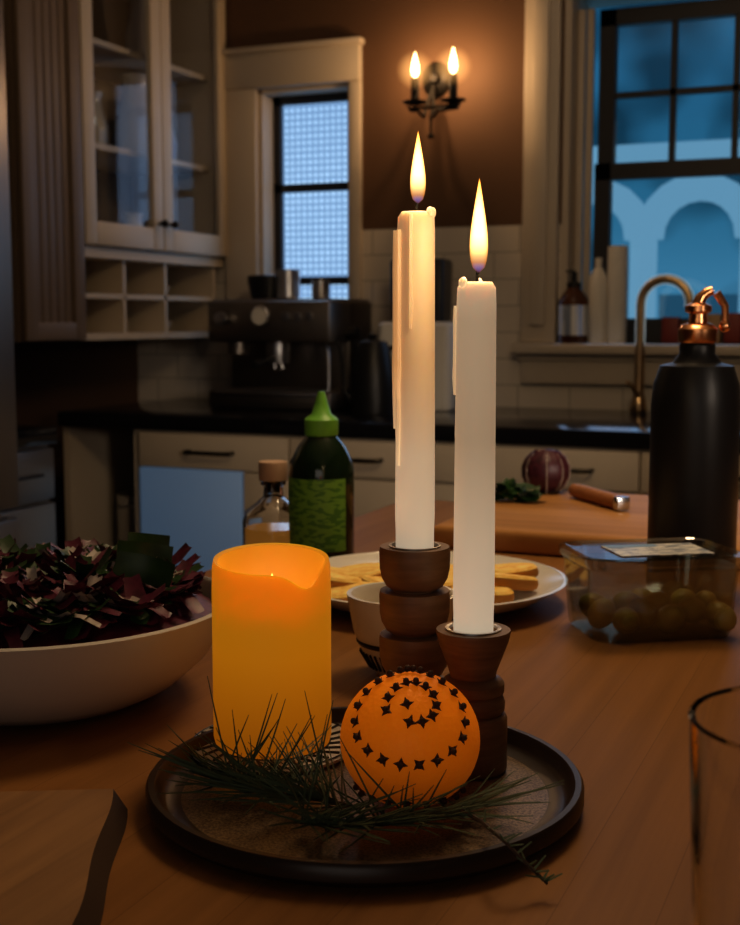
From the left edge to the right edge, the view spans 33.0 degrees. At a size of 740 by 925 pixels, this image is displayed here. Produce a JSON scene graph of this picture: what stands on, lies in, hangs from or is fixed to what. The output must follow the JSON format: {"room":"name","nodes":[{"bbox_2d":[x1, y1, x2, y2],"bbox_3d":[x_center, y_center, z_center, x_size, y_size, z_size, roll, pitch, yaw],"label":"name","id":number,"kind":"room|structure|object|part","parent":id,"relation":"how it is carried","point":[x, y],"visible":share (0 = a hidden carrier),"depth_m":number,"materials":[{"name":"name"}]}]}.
{"room":"kitchen","nodes":[
{"label":"kitchen","id":0,"kind":"room"},
{"bbox_2d":[14,339,137,548],"bbox_3d":[-1.971,-0.314,1.517,0.200,2.600,6.100,3,7,23],"label":"wall","id":1,"kind":"structure","parent":0,"point":[52,377],"depth_m":3.77,"materials":[{"name":"brown paint"}]},
{"bbox_2d":[3,0,86,341],"bbox_3d":[-0.948,-0.986,3.145,0.352,1.354,0.248,3,7,23],"label":"upper cabinet","id":2,"kind":"object","parent":1,"relation":"attached to","point":[42,50],"visible":1,"depth_m":3.09,"materials":[{"name":"brown paint"}]},
{"bbox_2d":[78,0,226,340],"bbox_3d":[-0.737,-1.037,3.600,0.383,1.354,0.751,3,7,23],"label":"upper cabinet","id":3,"kind":"object","parent":1,"relation":"attached to","point":[153,111],"visible":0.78,"depth_m":3.70,"materials":[{"name":"beige paint"}]},
{"bbox_2d":[137,0,671,410],"bbox_3d":[1.077,-0.530,3.416,4.317,2.600,0.200,3,7,23],"label":"wall","id":4,"kind":"structure","parent":0,"point":[482,139],"depth_m":3.64,"materials":[{"name":"paint"}]},
{"bbox_2d":[222,36,364,384],"bbox_3d":[-0.201,-0.746,3.915,0.475,1.056,0.240,3,7,23],"label":"window","id":5,"kind":"structure","parent":4,"relation":"in","point":[305,167],"depth_m":3.88,"materials":[{"name":"beige paint"}]},
{"bbox_2d":[402,47,465,138],"bbox_3d":[0.192,-1.042,3.527,0.223,0.238,0.180,3,7,23],"label":"wall sconce","id":6,"kind":"object","parent":4,"relation":"attached to","point":[437,79],"visible":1,"depth_m":3.52,"materials":[{"name":"black metal"}]},
{"bbox_3d":[0.127,-1.117,3.509,0.021,0.071,0.021,3,7,23],"label":"flame bulb","id":7,"kind":"part","parent":6,"relation":"part of","materials":[{"name":"white glass"}]},
{"bbox_3d":[0.231,-1.115,3.465,0.021,0.073,0.021,3,7,23],"label":"flame bulb","id":8,"kind":"part","parent":6,"relation":"part of","materials":[{"name":"white glass"}]},
{"bbox_2d":[511,0,739,385],"bbox_3d":[0.901,-0.922,3.413,0.981,1.420,0.260,3,7,23],"label":"window","id":9,"kind":"structure","parent":4,"relation":"in","point":[544,360],"depth_m":3.50,"materials":[{"name":"beige paint"}]},
{"bbox_2d":[557,270,587,342],"bbox_3d":[0.574,-0.439,3.521,0.088,0.205,0.088,3,7,23],"label":"soap dispenser","id":10,"kind":"object","parent":9,"relation":"on","point":[572,326],"visible":1,"depth_m":3.49,"materials":[{"name":"brown"}]},
{"bbox_2d":[588,258,606,342],"bbox_3d":[0.638,-0.453,3.498,0.053,0.237,0.053,3,7,23],"label":"lotion bottle","id":11,"kind":"object","parent":9,"relation":"on","point":[597,292],"visible":1,"depth_m":3.48,"materials":[{"name":"white plastic"}]},
{"bbox_2d":[606,245,627,343],"bbox_3d":[0.688,-0.467,3.480,0.056,0.269,0.056,3,7,23],"label":"paper towel roll","id":12,"kind":"object","parent":9,"relation":"on","point":[617,267],"visible":1,"depth_m":3.46,"materials":[{"name":"white paper"}]},
{"bbox_2d":[661,313,739,343],"bbox_3d":[0.942,-0.370,3.448,0.266,0.084,0.050,3,7,23],"label":"tins","id":13,"kind":"object","parent":9,"relation":"on","point":[670,326],"visible":0.53,"depth_m":3.42,"materials":[{"name":"red metal"}]},
{"label":"outside","id":14,"kind":"structure","parent":0,"visible":0},
{"bbox_2d":[590,0,739,317],"bbox_3d":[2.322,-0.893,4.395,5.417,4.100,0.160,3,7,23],"label":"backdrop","id":15,"kind":"structure","parent":14,"point":[688,229],"depth_m":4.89,"materials":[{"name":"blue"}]},
{"bbox_3d":[-0.076,1.119,0.871,4.317,0.100,6.100,3,7,23],"label":"floor","id":16,"kind":"structure","parent":0,"visible":0},
{"bbox_2d":[0,0,20,548],"bbox_3d":[-1.174,-0.089,2.239,0.719,1.980,0.900,3,7,23],"label":"refrigerator","id":17,"kind":"object","parent":16,"relation":"on","point":[9,486],"visible":0.53,"depth_m":2.49,"materials":[{"name":"silver metal"}]},
{"bbox_2d":[1,425,56,551],"bbox_3d":[-1.031,0.375,2.933,0.484,0.910,0.365,3,7,23],"label":"base cabinet","id":18,"kind":"object","parent":16,"relation":"on","point":[36,514],"visible":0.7,"depth_m":2.91,"materials":[{"name":"cream paint"},{"name":"black plastic"},{"name":"black stone"}]},
{"bbox_2d":[0,500,739,924],"bbox_3d":[0.154,0.641,0.598,1.150,0.910,2.180,3,7,23],"label":"table","id":19,"kind":"object","parent":16,"relation":"on","point":[616,704],"visible":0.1,"depth_m":0.71,"materials":[{"name":"brown wood"}]},
{"bbox_2d":[0,789,127,924],"bbox_3d":[-0.238,0.199,0.404,0.278,0.012,0.460,0,7,-4],"label":"serving board","id":20,"kind":"object","parent":19,"relation":"on","point":[59,848],"visible":1,"depth_m":0.57,"materials":[{"name":"brown wood"}]},
{"bbox_2d":[0,532,211,725],"bbox_3d":[-0.220,0.105,0.832,0.258,0.101,0.258,3,7,23],"label":"serving bowl","id":21,"kind":"object","parent":19,"relation":"on","point":[90,629],"visible":0.98,"depth_m":0.76,"materials":[{"name":"beige ceramic"}]},
{"bbox_2d":[242,460,289,544],"bbox_3d":[-0.101,0.050,1.305,0.065,0.103,0.065,3,7,23],"label":"glass bottle","id":22,"kind":"object","parent":19,"relation":"on","point":[266,520],"visible":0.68,"depth_m":1.28,"materials":[{"name":"clear glass"}]},
{"bbox_2d":[288,391,353,556],"bbox_3d":[-0.050,0.015,1.284,0.067,0.177,0.068,3,7,23],"label":"squeeze bottle","id":23,"kind":"object","parent":19,"relation":"on","point":[321,470],"visible":0.8,"depth_m":1.26,"materials":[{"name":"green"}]},
{"bbox_2d":[145,707,583,887],"bbox_3d":[-0.003,0.169,0.656,0.227,0.014,0.227,3,7,23],"label":"serving plate","id":24,"kind":"object","parent":19,"relation":"on","point":[221,835],"visible":0.59,"depth_m":0.60,"materials":[{"name":"brown"}]},
{"bbox_2d":[127,676,352,814],"bbox_3d":[-0.063,0.141,0.638,0.126,0.057,0.110,3,7,23],"label":"pine sprig","id":25,"kind":"object","parent":24,"relation":"on","point":[249,783],"visible":0.94,"depth_m":0.63,"materials":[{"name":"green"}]},
{"bbox_2d":[193,721,342,774],"bbox_3d":[-0.056,0.161,0.719,0.096,0.005,0.096,3,7,23],"label":"coaster","id":26,"kind":"object","parent":24,"relation":"on","point":[334,743],"visible":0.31,"depth_m":0.70,"materials":[{"name":"beige"}]},
{"bbox_2d":[212,543,330,758],"bbox_3d":[-0.056,0.105,0.713,0.068,0.109,0.068,3,7,23],"label":"pillar candle","id":27,"kind":"object","parent":26,"relation":"on","point":[271,602],"visible":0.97,"depth_m":0.69,"materials":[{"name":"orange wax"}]},
{"bbox_2d":[250,714,563,852],"bbox_3d":[0.019,0.148,0.595,0.151,0.052,0.095,-2,7,-17],"label":"pine sprig","id":28,"kind":"object","parent":24,"relation":"on","point":[334,819],"visible":1,"depth_m":0.59,"materials":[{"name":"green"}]},
{"bbox_2d":[340,665,479,807],"bbox_3d":[0.019,0.137,0.629,0.071,0.072,0.074,3,7,23],"label":"clove orange pomander","id":29,"kind":"object","parent":24,"relation":"on","point":[418,722],"visible":0.88,"depth_m":0.60,"materials":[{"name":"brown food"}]},
{"bbox_2d":[379,541,449,677],"bbox_3d":[0.026,0.105,0.731,0.043,0.115,0.043,3,7,23],"label":"wooden candlestick","id":30,"kind":"object","parent":24,"relation":"on","point":[414,600],"visible":0.56,"depth_m":0.71,"materials":[{"name":"brown wood"}]},
{"bbox_2d":[392,132,435,548],"bbox_3d":[0.025,-0.063,0.712,0.023,0.246,0.024,6,9,44],"label":"taper candle","id":31,"kind":"object","parent":30,"relation":"on","point":[413,340],"visible":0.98,"depth_m":0.70,"materials":[{"name":"beige wax"}]},
{"bbox_2d":[436,621,510,779],"bbox_3d":[0.056,0.129,0.682,0.040,0.079,0.041,3,7,23],"label":"wooden candlestick","id":32,"kind":"object","parent":24,"relation":"on","point":[473,660],"visible":0.74,"depth_m":0.67,"materials":[{"name":"brown wood"}]},
{"bbox_2d":[452,178,495,633],"bbox_3d":[0.056,-0.024,0.665,0.022,0.251,0.024,-3,7,-22],"label":"taper candle","id":33,"kind":"object","parent":32,"relation":"on","point":[474,315],"visible":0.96,"depth_m":0.66,"materials":[{"name":"beige wax"}]},
{"bbox_2d":[347,582,452,675],"bbox_3d":[0.022,0.121,0.887,0.078,0.058,0.078,3,7,23],"label":"patterned bowl","id":34,"kind":"object","parent":19,"relation":"on","point":[363,600],"visible":0.32,"depth_m":0.87,"materials":[{"name":"white ceramic"}]},
{"bbox_2d":[329,551,567,614],"bbox_3d":[0.050,0.107,1.118,0.251,0.032,0.251,3,7,23],"label":"plate","id":35,"kind":"object","parent":19,"relation":"on","point":[519,583],"visible":0.36,"depth_m":1.10,"materials":[{"name":"white ceramic"}]},
{"bbox_2d":[448,800,561,884],"bbox_3d":[0.055,0.170,0.571,0.022,0.021,0.079,-4,7,-30],"label":"twig","id":36,"kind":"object","parent":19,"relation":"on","point":[500,837],"visible":1,"depth_m":0.55,"materials":[{"name":"brown"}]},
{"bbox_2d":[434,490,739,569],"bbox_3d":[0.419,0.077,1.414,0.620,0.025,0.341,3,7,23],"label":"cutting board","id":37,"kind":"object","parent":19,"relation":"on","point":[560,523],"visible":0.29,"depth_m":1.37,"materials":[{"name":"brown wood"}]},
{"bbox_2d":[495,478,543,501],"bbox_3d":[0.169,0.036,1.562,0.107,0.035,0.046,3,7,23],"label":"sprigs","id":38,"kind":"object","parent":37,"relation":"on","point":[523,492],"visible":0.75,"depth_m":1.55,"materials":[{"name":"green plant"}]},
{"bbox_2d":[521,449,570,493],"bbox_3d":[0.231,0.012,1.638,0.065,0.061,0.065,3,7,23],"label":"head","id":39,"kind":"object","parent":37,"relation":"on","point":[550,469],"visible":0.94,"depth_m":1.61},
{"bbox_2d":[568,484,629,510],"bbox_3d":[0.322,0.056,1.446,0.044,0.025,0.320,-2,7,-18],"label":"knife","id":40,"kind":"object","parent":37,"relation":"on","point":[614,501],"visible":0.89,"depth_m":1.51,"materials":[{"name":"brown wood"}]},
{"bbox_2d":[578,543,736,633],"bbox_3d":[0.226,0.102,1.011,0.134,0.067,0.095,-1,7,-10],"label":"container","id":41,"kind":"object","parent":19,"relation":"on","point":[627,611],"visible":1,"depth_m":0.99,"materials":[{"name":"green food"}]},
{"bbox_2d":[646,286,739,598],"bbox_3d":[0.296,-0.020,1.141,0.080,0.280,0.080,3,7,23],"label":"cruet bottle","id":42,"kind":"object","parent":19,"relation":"on","point":[695,414],"visible":0.98,"depth_m":1.11,"materials":[{"name":"black"}]},
{"bbox_2d":[688,686,739,924],"bbox_3d":[0.141,0.143,0.398,0.080,0.125,0.080,3,7,23],"label":"drinking glass","id":43,"kind":"object","parent":19,"relation":"on","point":[713,718],"visible":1,"depth_m":0.38,"materials":[{"name":"clear glass"}]},
{"bbox_2d":[58,398,739,571],"bbox_3d":[0.981,0.361,3.058,3.724,0.910,0.708,3,7,23],"label":"base cabinet","id":44,"kind":"object","parent":16,"relation":"on","point":[191,465],"visible":0.2,"depth_m":3.27,"materials":[{"name":"white wood"}]},
{"bbox_2d":[116,487,135,540],"bbox_3d":[-0.656,0.171,3.627,0.156,0.238,0.196,3,7,23],"label":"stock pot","id":45,"kind":"object","parent":44,"relation":"in","point":[126,515],"visible":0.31,"depth_m":3.56,"materials":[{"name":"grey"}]},
{"bbox_2d":[208,269,370,410],"bbox_3d":[-0.231,-0.356,3.587,0.416,0.394,0.386,3,7,23],"label":"espresso machine","id":46,"kind":"object","parent":44,"relation":"on","point":[284,351],"visible":0.97,"depth_m":3.55,"materials":[{"name":"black metal"}]},
{"bbox_2d":[335,333,392,414],"bbox_3d":[0.010,-0.237,3.336,0.177,0.215,0.124,4,8,33],"label":"gooseneck kettle","id":47,"kind":"object","parent":44,"relation":"on","point":[371,381],"visible":0.82,"depth_m":3.29,"materials":[{"name":"black metal"}]},
{"bbox_2d":[378,258,454,410],"bbox_3d":[0.143,-0.364,3.546,0.214,0.419,0.228,2,7,15],"label":"coffee grinder","id":48,"kind":"object","parent":44,"relation":"on","point":[444,397],"visible":0.27,"depth_m":3.46,"materials":[{"name":"white metal"}]},
{"bbox_2d":[626,274,694,412],"bbox_3d":[0.776,-0.317,3.343,0.167,0.373,0.110,3,7,23],"label":"kitchen faucet","id":49,"kind":"object","parent":44,"relation":"on","point":[638,402],"visible":0.94,"depth_m":3.38,"materials":[{"name":"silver metal"}]}
]}

